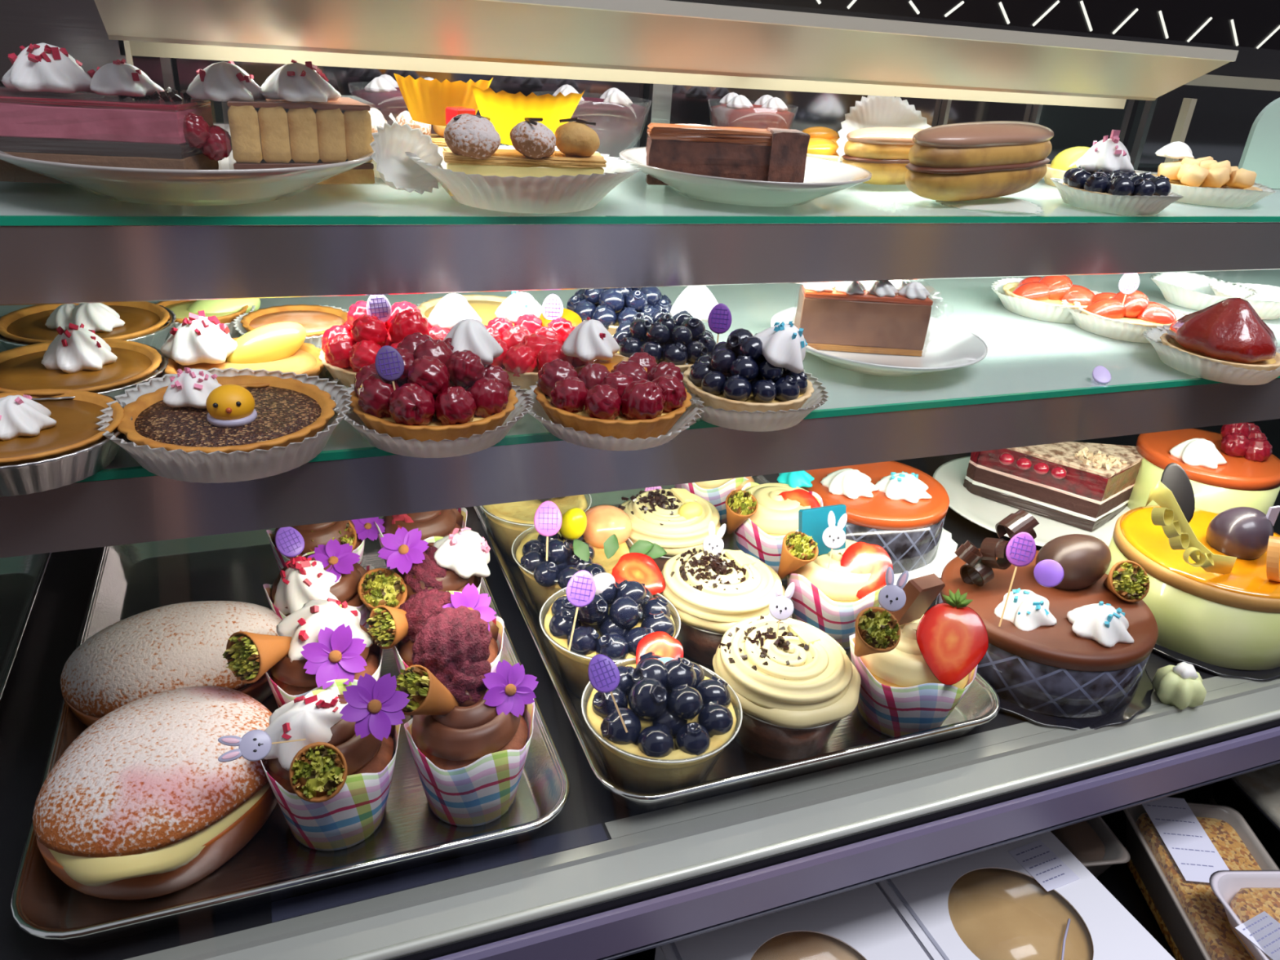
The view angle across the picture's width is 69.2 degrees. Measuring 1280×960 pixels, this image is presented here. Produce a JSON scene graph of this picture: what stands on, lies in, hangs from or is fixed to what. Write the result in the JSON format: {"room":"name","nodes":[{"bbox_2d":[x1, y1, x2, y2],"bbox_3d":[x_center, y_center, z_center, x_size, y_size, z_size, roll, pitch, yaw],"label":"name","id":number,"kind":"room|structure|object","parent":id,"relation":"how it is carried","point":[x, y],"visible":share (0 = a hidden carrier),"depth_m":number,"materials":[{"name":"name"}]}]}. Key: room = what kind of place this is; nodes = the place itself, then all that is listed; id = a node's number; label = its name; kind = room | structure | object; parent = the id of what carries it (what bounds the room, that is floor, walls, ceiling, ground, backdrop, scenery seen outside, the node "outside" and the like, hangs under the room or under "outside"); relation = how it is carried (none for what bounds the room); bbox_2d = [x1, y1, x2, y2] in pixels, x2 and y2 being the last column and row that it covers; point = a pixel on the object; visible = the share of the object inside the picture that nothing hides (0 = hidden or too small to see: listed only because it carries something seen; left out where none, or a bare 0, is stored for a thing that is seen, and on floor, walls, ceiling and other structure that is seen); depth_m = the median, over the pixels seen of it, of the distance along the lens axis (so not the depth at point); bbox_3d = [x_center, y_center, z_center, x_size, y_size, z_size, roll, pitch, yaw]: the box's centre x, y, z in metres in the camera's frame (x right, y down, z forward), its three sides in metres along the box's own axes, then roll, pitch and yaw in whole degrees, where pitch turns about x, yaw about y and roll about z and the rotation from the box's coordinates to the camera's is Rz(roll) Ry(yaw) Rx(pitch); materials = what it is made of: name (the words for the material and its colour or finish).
{"room":"food shop","nodes":[
{"label":"food shop","id":0,"kind":"room"},
{"bbox_3d":[2.345,1.121,1.220,11.000,0.040,5.800,-6,28,-20],"label":"floor","id":1,"kind":"structure","parent":0,"visible":0},
{"bbox_2d":[0,0,1279,959],"bbox_3d":[0.266,0.172,0.675,2.170,1.860,0.725,-6,28,-20],"label":"display case","id":2,"kind":"object","parent":1,"relation":"on","point":[602,879],"visible":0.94,"depth_m":0.53,"materials":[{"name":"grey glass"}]},
{"bbox_2d":[0,552,52,705],"bbox_3d":[-0.488,0.132,0.504,0.256,0.024,0.332,-6,28,-20],"label":"sheet pan","id":3,"kind":"object","parent":2,"relation":"on","point":[21,577],"visible":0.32,"depth_m":0.63,"materials":[{"name":"silver metal"}]},
{"bbox_2d":[0,388,132,497],"bbox_3d":[-0.256,-0.021,0.383,0.083,0.030,0.083,-6,28,-20],"label":"tart","id":4,"kind":"object","parent":2,"relation":"on","point":[45,445],"visible":0.99,"depth_m":0.37,"materials":[{"name":"brown food"}]},
{"bbox_2d":[0,323,168,401],"bbox_3d":[-0.274,-0.056,0.445,0.085,0.036,0.085,-6,28,-20],"label":"tart","id":5,"kind":"object","parent":2,"relation":"on","point":[77,358],"visible":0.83,"depth_m":0.44,"materials":[{"name":"brown food"}]},
{"bbox_2d":[0,301,176,350],"bbox_3d":[-0.304,-0.086,0.509,0.090,0.030,0.090,-6,28,-20],"label":"tart","id":6,"kind":"object","parent":2,"relation":"on","point":[144,322],"visible":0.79,"depth_m":0.50,"materials":[{"name":"brown food"}]},
{"bbox_2d":[0,122,373,205],"bbox_3d":[-0.231,-0.163,0.482,0.186,0.023,0.186,-6,28,-20],"label":"plate","id":7,"kind":"object","parent":2,"relation":"on","point":[226,185],"visible":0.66,"depth_m":0.42,"materials":[{"name":"grey ceramic"}]},
{"bbox_2d":[0,43,231,183],"bbox_3d":[-0.260,-0.178,0.451,0.115,0.060,0.046,-1,26,-11],"label":"slice","id":8,"kind":"object","parent":7,"relation":"on","point":[130,122],"visible":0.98,"depth_m":0.44,"materials":[{"name":"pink food"}]},
{"bbox_2d":[186,59,374,183],"bbox_3d":[-0.176,-0.190,0.494,0.115,0.063,0.060,-6,28,-20],"label":"slice","id":9,"kind":"object","parent":7,"relation":"on","point":[296,118],"visible":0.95,"depth_m":0.47,"materials":[{"name":"brown food"}]},
{"bbox_2d":[155,297,260,338],"bbox_3d":[-0.260,-0.098,0.554,0.065,0.027,0.062,-6,28,-20],"label":"tart","id":10,"kind":"object","parent":2,"relation":"on","point":[225,310],"visible":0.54,"depth_m":0.55,"materials":[{"name":"yellow food"}]},
{"bbox_2d":[95,367,352,483],"bbox_3d":[-0.181,-0.030,0.410,0.104,0.032,0.104,-6,28,-20],"label":"tart","id":11,"kind":"object","parent":2,"relation":"on","point":[185,425],"visible":1,"depth_m":0.40,"materials":[{"name":"brown food"}]},
{"bbox_2d":[155,310,340,387],"bbox_3d":[-0.199,-0.064,0.470,0.097,0.038,0.096,-6,28,-20],"label":"tart","id":12,"kind":"object","parent":2,"relation":"on","point":[200,341],"visible":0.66,"depth_m":0.47,"materials":[{"name":"yellow food"}]},
{"bbox_2d":[9,516,569,946],"bbox_3d":[-0.214,0.113,0.587,0.256,0.024,0.373,-6,28,-20],"label":"sheet pan","id":13,"kind":"object","parent":2,"relation":"on","point":[130,580],"visible":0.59,"depth_m":0.48,"materials":[{"name":"silver metal"}]},
{"bbox_2d":[32,685,277,899],"bbox_3d":[-0.236,0.149,0.465,0.112,0.059,0.126,-6,28,-20],"label":"bun","id":14,"kind":"object","parent":13,"relation":"on","point":[141,804],"visible":0.91,"depth_m":0.43,"materials":[{"name":"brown food"}]},
{"bbox_2d":[60,600,281,727],"bbox_3d":[-0.271,0.106,0.548,0.126,0.057,0.081,-6,28,-20],"label":"bun","id":15,"kind":"object","parent":13,"relation":"on","point":[171,646],"visible":0.63,"depth_m":0.52,"materials":[{"name":"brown food"}]},
{"bbox_2d":[217,672,409,850],"bbox_3d":[-0.158,0.135,0.460,0.084,0.099,0.078,-6,28,-20],"label":"cupcake","id":16,"kind":"object","parent":13,"relation":"on","point":[330,756],"visible":1,"depth_m":0.44,"materials":[{"name":"paper"}]},
{"bbox_2d":[367,699,382,713],"bbox_3d":[-0.125,0.107,0.437,0.007,0.007,0.004,-16,-13,-20],"label":"flower center","id":17,"kind":"object","parent":16,"relation":"on","point":[374,706],"depth_m":0.44,"materials":[{"name":"orange food"}]},
{"bbox_2d":[222,597,408,707],"bbox_3d":[-0.175,0.108,0.529,0.073,0.084,0.098,13,27,17],"label":"cupcake","id":18,"kind":"object","parent":13,"relation":"on","point":[322,644],"visible":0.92,"depth_m":0.51,"materials":[{"name":"food"}]},
{"bbox_2d":[328,649,342,662],"bbox_3d":[-0.165,0.096,0.503,0.007,0.007,0.005,-26,-5,-22],"label":"flower center","id":19,"kind":"object","parent":18,"relation":"on","point":[335,655],"depth_m":0.50,"materials":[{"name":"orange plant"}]},
{"bbox_2d":[266,516,385,571],"bbox_3d":[-0.227,0.050,0.655,0.067,0.071,0.077,20,30,29],"label":"cupcake","id":20,"kind":"object","parent":13,"relation":"on","point":[295,541],"visible":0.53,"depth_m":0.63,"materials":[{"name":"food"}]},
{"bbox_2d":[262,538,407,628],"bbox_3d":[-0.195,0.075,0.595,0.084,0.082,0.068,-6,28,-20],"label":"cupcake","id":21,"kind":"object","parent":13,"relation":"on","point":[331,571],"visible":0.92,"depth_m":0.57,"materials":[{"name":"food"}]},
{"bbox_2d":[328,555,337,564],"bbox_3d":[-0.192,0.050,0.580,0.006,0.004,0.006,-2,49,-13],"label":"flower center","id":22,"kind":"object","parent":21,"relation":"on","point":[332,560],"depth_m":0.58,"materials":[{"name":"orange food"}]},
{"bbox_2d":[374,507,466,568],"bbox_3d":[-0.159,0.043,0.680,0.062,0.071,0.064,11,27,14],"label":"cupcake","id":23,"kind":"object","parent":13,"relation":"on","point":[434,526],"visible":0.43,"depth_m":0.66,"materials":[{"name":"food"}]},
{"bbox_2d":[377,526,490,608],"bbox_3d":[-0.136,0.068,0.613,0.072,0.087,0.065,-6,28,-20],"label":"cupcake","id":24,"kind":"object","parent":13,"relation":"on","point":[455,561],"visible":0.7,"depth_m":0.59,"materials":[{"name":"food"}]},
{"bbox_2d":[398,544,408,554],"bbox_3d":[-0.149,0.044,0.585,0.007,0.004,0.007,-11,67,-5],"label":"flower center","id":25,"kind":"object","parent":24,"relation":"on","point":[403,549],"depth_m":0.58,"materials":[{"name":"orange food"}]},
{"bbox_2d":[392,583,504,717],"bbox_3d":[-0.113,0.100,0.551,0.062,0.087,0.064,11,27,15],"label":"cupcake","id":26,"kind":"object","parent":13,"relation":"on","point":[420,606],"visible":0.26,"depth_m":0.53,"materials":[{"name":"food"}]},
{"bbox_2d":[395,605,538,826],"bbox_3d":[-0.089,0.124,0.487,0.067,0.104,0.071,6,26,4],"label":"cupcake","id":27,"kind":"object","parent":13,"relation":"on","point":[469,731],"visible":1,"depth_m":0.47,"materials":[{"name":"food"}]},
{"bbox_2d":[504,684,516,696],"bbox_3d":[-0.067,0.108,0.479,0.006,0.006,0.004,-19,-5,-32],"label":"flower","id":28,"kind":"object","parent":27,"relation":"on","point":[510,690],"depth_m":0.48,"materials":[{"name":"orange food"}]},
{"bbox_2d":[232,304,348,348],"bbox_3d":[-0.201,-0.088,0.546,0.070,0.015,0.070,-6,28,-20],"label":"tart","id":29,"kind":"object","parent":2,"relation":"on","point":[315,319],"visible":0.35,"depth_m":0.55,"materials":[{"name":"orange food"}]},
{"bbox_2d":[347,74,436,133],"bbox_3d":[-0.156,-0.240,0.618,0.072,0.052,0.072,-6,28,-20],"label":"bowl","id":30,"kind":"object","parent":2,"relation":"on","point":[383,92],"visible":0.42,"depth_m":0.59,"materials":[{"name":"clear glass"}]},
{"bbox_2d":[347,81,362,99],"bbox_3d":[-0.156,-0.238,0.620,0.072,0.046,0.072,-6,28,-20],"label":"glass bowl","id":31,"kind":"object","parent":30,"relation":"on","point":[356,95],"depth_m":0.60,"materials":[{"name":"clear glass"}]},
{"bbox_2d":[318,293,481,388],"bbox_3d":[-0.133,-0.075,0.490,0.086,0.049,0.086,5,26,2],"label":"tart","id":32,"kind":"object","parent":2,"relation":"on","point":[374,324],"visible":0.54,"depth_m":0.48,"materials":[{"name":"red food"}]},
{"bbox_2d":[369,121,443,194],"bbox_3d":[-0.121,-0.167,0.483,0.034,0.034,0.034,4,26,-1],"label":"paper liner","id":33,"kind":"object","parent":2,"relation":"on","point":[397,170],"visible":0.95,"depth_m":0.49,"materials":[{"name":"white paper"}]},
{"bbox_2d":[368,73,493,177],"bbox_3d":[-0.142,-0.220,0.570,0.111,0.059,0.111,-6,28,-20],"label":"pastry","id":34,"kind":"object","parent":2,"relation":"on","point":[426,101],"visible":0.17,"depth_m":0.54,"materials":[{"name":"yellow paper"}]},
{"bbox_2d":[333,318,533,457],"bbox_3d":[-0.097,-0.048,0.438,0.095,0.050,0.095,-6,28,-20],"label":"tart","id":35,"kind":"object","parent":2,"relation":"on","point":[424,397],"visible":1,"depth_m":0.42,"materials":[{"name":"red food"}]},
{"bbox_2d":[416,293,514,326],"bbox_3d":[-0.101,-0.099,0.583,0.089,0.016,0.089,-6,28,-20],"label":"tart","id":36,"kind":"object","parent":2,"relation":"on","point":[486,306],"visible":0.2,"depth_m":0.59,"materials":[{"name":"yellow food"}]},
{"bbox_2d":[404,85,641,213],"bbox_3d":[-0.062,-0.182,0.505,0.128,0.058,0.128,-6,28,-20],"label":"pastry","id":37,"kind":"object","parent":2,"relation":"on","point":[531,174],"visible":0.98,"depth_m":0.49,"materials":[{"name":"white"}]},
{"bbox_2d":[484,290,595,393],"bbox_3d":[-0.057,-0.075,0.511,0.080,0.041,0.088,14,27,19],"label":"tart","id":38,"kind":"object","parent":2,"relation":"on","point":[539,333],"visible":0.56,"depth_m":0.51,"materials":[{"name":"red food"}]},
{"bbox_2d":[530,84,652,159],"bbox_3d":[-0.035,-0.248,0.652,0.084,0.052,0.084,-6,28,-20],"label":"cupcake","id":39,"kind":"object","parent":2,"relation":"on","point":[619,122],"visible":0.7,"depth_m":0.62,"materials":[{"name":"clear glass"}]},
{"bbox_2d":[520,316,704,450],"bbox_3d":[-0.013,-0.050,0.460,0.092,0.047,0.092,19,29,27],"label":"tart","id":40,"kind":"object","parent":2,"relation":"on","point":[633,402],"visible":1,"depth_m":0.44,"materials":[{"name":"red food"}]},
{"bbox_2d":[566,287,672,335],"bbox_3d":[-0.013,-0.110,0.594,0.078,0.037,0.078,0,26,-9],"label":"tart","id":41,"kind":"object","parent":2,"relation":"on","point":[610,307],"visible":0.55,"depth_m":0.57,"materials":[{"name":"blue food"}]},
{"bbox_2d":[93,0,1231,100],"bbox_3d":[0.072,-0.250,0.536,0.680,0.034,0.057,-6,28,-20],"label":"shelf","id":42,"kind":"object","parent":2,"relation":"attached to","point":[666,36],"depth_m":0.51,"materials":[{"name":"metal"}]},
{"bbox_2d":[612,285,717,372],"bbox_3d":[0.025,-0.085,0.545,0.080,0.041,0.113,25,32,36],"label":"tart","id":43,"kind":"object","parent":2,"relation":"on","point":[682,338],"visible":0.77,"depth_m":0.52,"materials":[{"name":"blue food"}]},
{"bbox_2d":[472,475,999,812],"bbox_3d":[0.043,0.086,0.682,0.268,0.024,0.373,-6,28,-20],"label":"sheet pan","id":44,"kind":"object","parent":2,"relation":"on","point":[853,740],"visible":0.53,"depth_m":0.56,"materials":[{"name":"silver metal"}]},
{"bbox_2d":[480,493,591,565],"bbox_3d":[-0.083,0.030,0.733,0.088,0.060,0.088,-6,28,-20],"label":"cup","id":45,"kind":"object","parent":44,"relation":"on","point":[506,521],"visible":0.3,"depth_m":0.71,"materials":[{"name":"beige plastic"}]},
{"bbox_2d":[511,501,666,619],"bbox_3d":[-0.042,0.050,0.659,0.098,0.093,0.090,-6,28,-20],"label":"cup","id":46,"kind":"object","parent":44,"relation":"on","point":[593,540],"visible":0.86,"depth_m":0.64,"materials":[{"name":"food"}]},
{"bbox_2d":[511,539,544,619],"bbox_3d":[-0.048,0.070,0.668,0.088,0.048,0.088,-6,28,-20],"label":"clear cup","id":47,"kind":"object","parent":46,"relation":"on","point":[530,554],"depth_m":0.64,"materials":[{"name":"plastic"}]},
{"bbox_2d":[538,552,680,702],"bbox_3d":[-0.019,0.087,0.588,0.091,0.092,0.094,-6,28,-20],"label":"cup","id":48,"kind":"object","parent":44,"relation":"on","point":[608,615],"visible":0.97,"depth_m":0.56,"materials":[{"name":"food"}]},
{"bbox_2d":[581,631,742,806],"bbox_3d":[0.009,0.121,0.513,0.095,0.099,0.095,-6,28,-20],"label":"cup","id":49,"kind":"object","parent":44,"relation":"on","point":[656,722],"visible":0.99,"depth_m":0.49,"materials":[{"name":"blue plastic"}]},
{"bbox_2d":[617,486,723,571],"bbox_3d":[0.022,0.043,0.715,0.085,0.066,0.084,-6,28,-20],"label":"cupcake","id":50,"kind":"object","parent":44,"relation":"on","point":[677,520],"visible":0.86,"depth_m":0.69,"materials":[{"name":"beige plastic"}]},
{"bbox_2d":[674,475,755,528],"bbox_3d":[0.061,0.006,0.803,0.072,0.060,0.072,-6,28,-20],"label":"cupcake","id":51,"kind":"object","parent":44,"relation":"on","point":[716,492],"visible":0.09,"depth_m":0.77,"materials":[{"name":"food"}]},
{"bbox_2d":[660,520,785,668],"bbox_3d":[0.057,0.080,0.632,0.088,0.076,0.088,-6,28,-20],"label":"cup","id":52,"kind":"object","parent":44,"relation":"on","point":[713,588],"visible":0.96,"depth_m":0.61,"materials":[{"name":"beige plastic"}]},
{"bbox_2d":[671,613,716,668],"bbox_3d":[0.055,0.098,0.640,0.081,0.037,0.081,-6,28,-20],"label":"clear cup","id":53,"kind":"object","parent":52,"relation":"on","point":[697,635],"depth_m":0.61,"materials":[{"name":"plastic"}]},
{"bbox_2d":[725,470,822,581],"bbox_3d":[0.103,0.031,0.741,0.083,0.076,0.090,4,26,-2],"label":"cupcake","id":54,"kind":"object","parent":44,"relation":"on","point":[760,516],"visible":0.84,"depth_m":0.71,"materials":[{"name":"food"}]},
{"bbox_2d":[712,579,860,763],"bbox_3d":[0.087,0.114,0.554,0.089,0.087,0.088,-6,28,-20],"label":"cupcake","id":55,"kind":"object","parent":44,"relation":"on","point":[793,683],"visible":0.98,"depth_m":0.54,"materials":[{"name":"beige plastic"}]},
{"bbox_2d":[733,706,841,763],"bbox_3d":[0.086,0.137,0.564,0.082,0.037,0.082,-6,28,-20],"label":"clear cup","id":56,"kind":"object","parent":55,"relation":"on","point":[773,732],"depth_m":0.53,"materials":[{"name":"plastic"}]},
{"bbox_2d":[777,503,893,648],"bbox_3d":[0.137,0.064,0.653,0.078,0.097,0.075,9,26,10],"label":"cupcake","id":57,"kind":"object","parent":44,"relation":"on","point":[835,578],"visible":0.92,"depth_m":0.63,"materials":[{"name":"food"}]},
{"bbox_2d":[848,566,988,737],"bbox_3d":[0.167,0.102,0.562,0.079,0.113,0.094,10,26,12],"label":"cupcake","id":58,"kind":"object","parent":44,"relation":"on","point":[914,667],"visible":0.98,"depth_m":0.55,"materials":[{"name":"food"}]},
{"bbox_2d":[619,146,871,206],"bbox_3d":[0.065,-0.191,0.589,0.158,0.019,0.158,-6,28,-20],"label":"plate","id":59,"kind":"object","parent":2,"relation":"on","point":[823,177],"visible":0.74,"depth_m":0.55,"materials":[{"name":"grey ceramic"}]},
{"bbox_2d":[645,122,810,185],"bbox_3d":[0.052,-0.201,0.576,0.101,0.035,0.038,-1,26,-11],"label":"cake","id":60,"kind":"object","parent":59,"relation":"on","point":[769,154],"visible":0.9,"depth_m":0.56,"materials":[{"name":"brown food"}]},
{"bbox_2d":[707,92,798,128],"bbox_3d":[0.084,-0.266,0.707,0.068,0.052,0.068,-6,28,-20],"label":"bowl","id":61,"kind":"object","parent":2,"relation":"on","point":[735,110],"visible":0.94,"depth_m":0.68,"materials":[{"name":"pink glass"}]},
{"bbox_2d":[680,303,829,431],"bbox_3d":[0.058,-0.061,0.489,0.086,0.052,0.086,0,26,-9],"label":"tart","id":62,"kind":"object","parent":2,"relation":"on","point":[759,382],"visible":0.97,"depth_m":0.47,"materials":[{"name":"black food"}]},
{"bbox_2d":[653,882,929,959],"bbox_3d":[0.119,0.339,0.518,0.154,0.046,0.215,-6,28,-20],"label":"box","id":63,"kind":"object","parent":2,"relation":"on","point":[862,918],"visible":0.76,"depth_m":0.58,"materials":[{"name":"white"}]},
{"bbox_2d":[751,931,865,959],"bbox_3d":[0.102,0.318,0.553,0.105,0.034,0.104,-6,28,-20],"label":"pie","id":64,"kind":"object","parent":63,"relation":"in","point":[795,945],"visible":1,"depth_m":0.58,"materials":[{"name":"beige food"}]},
{"bbox_2d":[801,126,843,162],"bbox_3d":[0.134,-0.248,0.699,0.086,0.034,0.086,-6,28,-20],"label":"pastry","id":65,"kind":"object","parent":2,"relation":"on","point":[823,144],"visible":0.34,"depth_m":0.68,"materials":[{"name":"yellow food"}]},
{"bbox_2d":[480,0,1238,62],"bbox_3d":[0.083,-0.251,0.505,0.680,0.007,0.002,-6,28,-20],"label":"hood","id":66,"kind":"object","parent":2,"relation":"attached to","point":[667,13],"depth_m":0.52,"materials":[{"name":"metal"}]},
{"bbox_2d":[800,461,957,585],"bbox_3d":[0.196,0.020,0.789,0.161,0.069,0.160,-6,28,-20],"label":"cake","id":67,"kind":"object","parent":2,"relation":"on","point":[900,508],"visible":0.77,"depth_m":0.75,"materials":[{"name":"orange food"}]},
{"bbox_2d":[770,306,987,376],"bbox_3d":[0.151,-0.087,0.598,0.136,0.016,0.136,-6,28,-20],"label":"plate","id":68,"kind":"object","parent":2,"relation":"on","point":[947,345],"visible":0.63,"depth_m":0.58,"materials":[{"name":"white ceramic"}]},
{"bbox_2d":[794,280,933,356],"bbox_3d":[0.152,-0.107,0.598,0.112,0.049,0.041,2,26,-4],"label":"slice","id":69,"kind":"object","parent":68,"relation":"on","point":[891,317],"visible":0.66,"depth_m":0.58,"materials":[{"name":"brown food"}]},
{"bbox_2d":[842,127,923,185],"bbox_3d":[0.181,-0.230,0.660,0.090,0.039,0.036,-12,30,-31],"label":"eclair","id":70,"kind":"object","parent":2,"relation":"on","point":[883,152],"visible":0.64,"depth_m":0.64,"materials":[{"name":"beige food"}]},
{"bbox_2d":[835,95,931,213],"bbox_3d":[0.182,-0.240,0.682,0.089,0.080,0.038,-6,28,-20],"label":"case","id":71,"kind":"object","parent":2,"relation":"on","point":[873,111],"visible":0.51,"depth_m":0.69,"materials":[{"name":"white paper"}]},
{"bbox_2d":[614,783,1212,959],"bbox_3d":[0.257,0.276,0.728,2.170,0.004,0.690,-6,28,-20],"label":"shelf","id":72,"kind":"object","parent":2,"relation":"attached to","point":[1117,879],"depth_m":0.69,"materials":[{"name":"black"}]},
{"bbox_2d":[935,197,1044,213],"bbox_3d":[0.233,-0.186,0.623,0.074,0.003,0.074,-6,28,-20],"label":"case","id":73,"kind":"object","parent":2,"relation":"on","point":[993,204],"visible":0.65,"depth_m":0.62,"materials":[{"name":"white"}]},
{"bbox_2d":[904,120,1053,201],"bbox_3d":[0.227,-0.212,0.617,0.140,0.050,0.046,-16,32,-35],"label":"eclair","id":74,"kind":"object","parent":73,"relation":"on","point":[989,159],"visible":1,"depth_m":0.59,"materials":[{"name":"beige food"}]},
{"bbox_2d":[875,831,1174,959],"bbox_3d":[0.262,0.324,0.571,0.148,0.047,0.215,-6,28,-20],"label":"box","id":75,"kind":"object","parent":2,"relation":"on","point":[920,898],"visible":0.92,"depth_m":0.61,"materials":[{"name":"white cardboard"}]},
{"bbox_2d":[947,868,1093,959],"bbox_3d":[0.243,0.303,0.606,0.112,0.034,0.111,-6,28,-20],"label":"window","id":76,"kind":"structure","parent":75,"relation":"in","point":[997,913],"depth_m":0.60,"materials":[{"name":"beige food"}]},
{"bbox_2d":[933,456,1130,546],"bbox_3d":[0.373,0.024,0.870,0.196,0.015,0.196,-6,28,-20],"label":"plate","id":77,"kind":"object","parent":2,"relation":"on","point":[985,513],"visible":0.28,"depth_m":0.85,"materials":[{"name":"white ceramic"}]},
{"bbox_2d":[963,441,1142,532],"bbox_3d":[0.400,0.002,0.853,0.174,0.063,0.073,5,26,0],"label":"slice","id":78,"kind":"object","parent":77,"relation":"on","point":[1084,486],"visible":0.84,"depth_m":0.84,"materials":[{"name":"red food"}]},
{"bbox_2d":[924,509,1158,730],"bbox_3d":[0.282,0.078,0.642,0.161,0.106,0.161,6,26,4],"label":"cake","id":79,"kind":"object","parent":2,"relation":"on","point":[1071,642],"visible":0.93,"depth_m":0.61,"materials":[{"name":"black food"}]},
{"bbox_2d":[991,275,1100,324],"bbox_3d":[0.326,-0.147,0.733,0.093,0.030,0.093,-6,28,-20],"label":"tart","id":80,"kind":"object","parent":2,"relation":"on","point":[1039,298],"visible":0.84,"depth_m":0.72,"materials":[{"name":"orange food"}]},
{"bbox_2d":[1043,146,1089,186],"bbox_3d":[0.352,-0.250,0.743,0.057,0.033,0.057,-6,28,-20],"label":"tart","id":81,"kind":"object","parent":2,"relation":"on","point":[1066,159],"visible":0.33,"depth_m":0.73,"materials":[{"name":"yellow food"}]},
{"bbox_2d":[1050,816,1130,878],"bbox_3d":[0.317,0.269,0.698,0.051,0.042,0.087,-1,26,-10],"label":"tub","id":82,"kind":"object","parent":2,"relation":"on","point":[1091,842],"visible":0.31,"depth_m":0.67,"materials":[{"name":"beige"}]},
{"bbox_2d":[1092,365,1111,384],"bbox_3d":[0.290,-0.066,0.582,0.011,0.008,0.013,7,26,5],"label":"candy","id":83,"kind":"object","parent":2,"relation":"on","point":[1100,375],"visible":1,"depth_m":0.58,"materials":[{"name":"purple food"}]},
{"bbox_2d":[1049,129,1183,215],"bbox_3d":[0.332,-0.213,0.641,0.086,0.049,0.086,-18,34,-38],"label":"tart","id":84,"kind":"object","parent":2,"relation":"on","point":[1104,179],"visible":1,"depth_m":0.63,"materials":[{"name":"black food"}]},
{"bbox_2d":[1061,273,1188,342],"bbox_3d":[0.367,-0.135,0.694,0.093,0.046,0.093,-6,28,-20],"label":"tart","id":85,"kind":"object","parent":2,"relation":"on","point":[1125,315],"visible":0.9,"depth_m":0.68,"materials":[{"name":"orange food"}]},
{"bbox_2d":[1151,662,1206,710],"bbox_3d":[0.363,0.136,0.623,0.032,0.028,0.030,-6,28,-20],"label":"meringue","id":86,"kind":"object","parent":2,"relation":"on","point":[1180,686],"visible":1,"depth_m":0.62,"materials":[{"name":"green food"}]},
{"bbox_2d":[1164,97,1197,163],"bbox_3d":[0.444,-0.278,0.768,0.006,0.070,0.008,-6,28,-20],"label":"post","id":87,"kind":"object","parent":2,"relation":"attached to","point":[1188,105],"depth_m":0.76,"materials":[{"name":"metal"}]},
{"bbox_2d":[1105,462,1279,680],"bbox_3d":[0.419,0.046,0.696,0.198,0.134,0.161,2,26,-5],"label":"cheesecake","id":88,"kind":"object","parent":2,"relation":"on","point":[1212,597],"visible":0.92,"depth_m":0.66,"materials":[{"name":"yellow food"}]},
{"bbox_2d":[1123,796,1279,959],"bbox_3d":[0.400,0.302,0.636,0.091,0.048,0.178,5,26,1],"label":"tray","id":89,"kind":"object","parent":2,"relation":"on","point":[1175,846],"visible":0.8,"depth_m":0.66,"materials":[{"name":"beige"}]},
{"bbox_2d":[1208,870,1279,959],"bbox_3d":[0.434,0.300,0.562,0.131,0.024,0.137,2,26,-5],"label":"tray","id":90,"kind":"object","parent":89,"relation":"on","point":[1250,900],"visible":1,"depth_m":0.59,"materials":[{"name":"white plastic"}]},
{"bbox_2d":[1127,422,1279,514],"bbox_3d":[0.520,-0.006,0.858,0.133,0.100,0.133,6,26,4],"label":"cake","id":91,"kind":"object","parent":2,"relation":"on","point":[1237,466],"visible":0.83,"depth_m":0.82,"materials":[{"name":"orange food"}]},
{"bbox_2d":[1150,271,1258,310],"bbox_3d":[0.478,-0.159,0.793,0.082,0.019,0.082,-6,28,-20],"label":"case","id":92,"kind":"object","parent":2,"relation":"on","point":[1192,291],"visible":0.73,"depth_m":0.79,"materials":[{"name":"white paper"}]},
{"bbox_2d":[1133,141,1275,207],"bbox_3d":[0.436,-0.238,0.719,0.103,0.039,0.103,-6,28,-20],"label":"tart","id":93,"kind":"object","parent":2,"relation":"on","point":[1204,181],"visible":0.81,"depth_m":0.70,"materials":[{"name":"beige food"}]},
{"bbox_2d":[1142,297,1279,385],"bbox_3d":[0.391,-0.098,0.619,0.097,0.048,0.097,-6,28,-20],"label":"tart","id":94,"kind":"object","parent":2,"relation":"on","point":[1226,340],"visible":1,"depth_m":0.60,"materials":[{"name":"red food"}]},
{"bbox_2d":[1207,280,1279,319],"bbox_3d":[0.515,-0.150,0.779,0.074,0.019,0.074,-6,28,-20],"label":"case","id":95,"kind":"object","parent":2,"relation":"on","point":[1266,303],"visible":0.64,"depth_m":0.79,"materials":[{"name":"white paper"}]},
{"bbox_2d":[1208,763,1279,869],"bbox_3d":[0.519,0.269,0.722,0.107,0.048,0.127,0,26,-9],"label":"cake tray","id":96,"kind":"object","parent":2,"relation":"on","point":[1255,794],"visible":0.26,"depth_m":0.72,"materials":[{"name":"black"}]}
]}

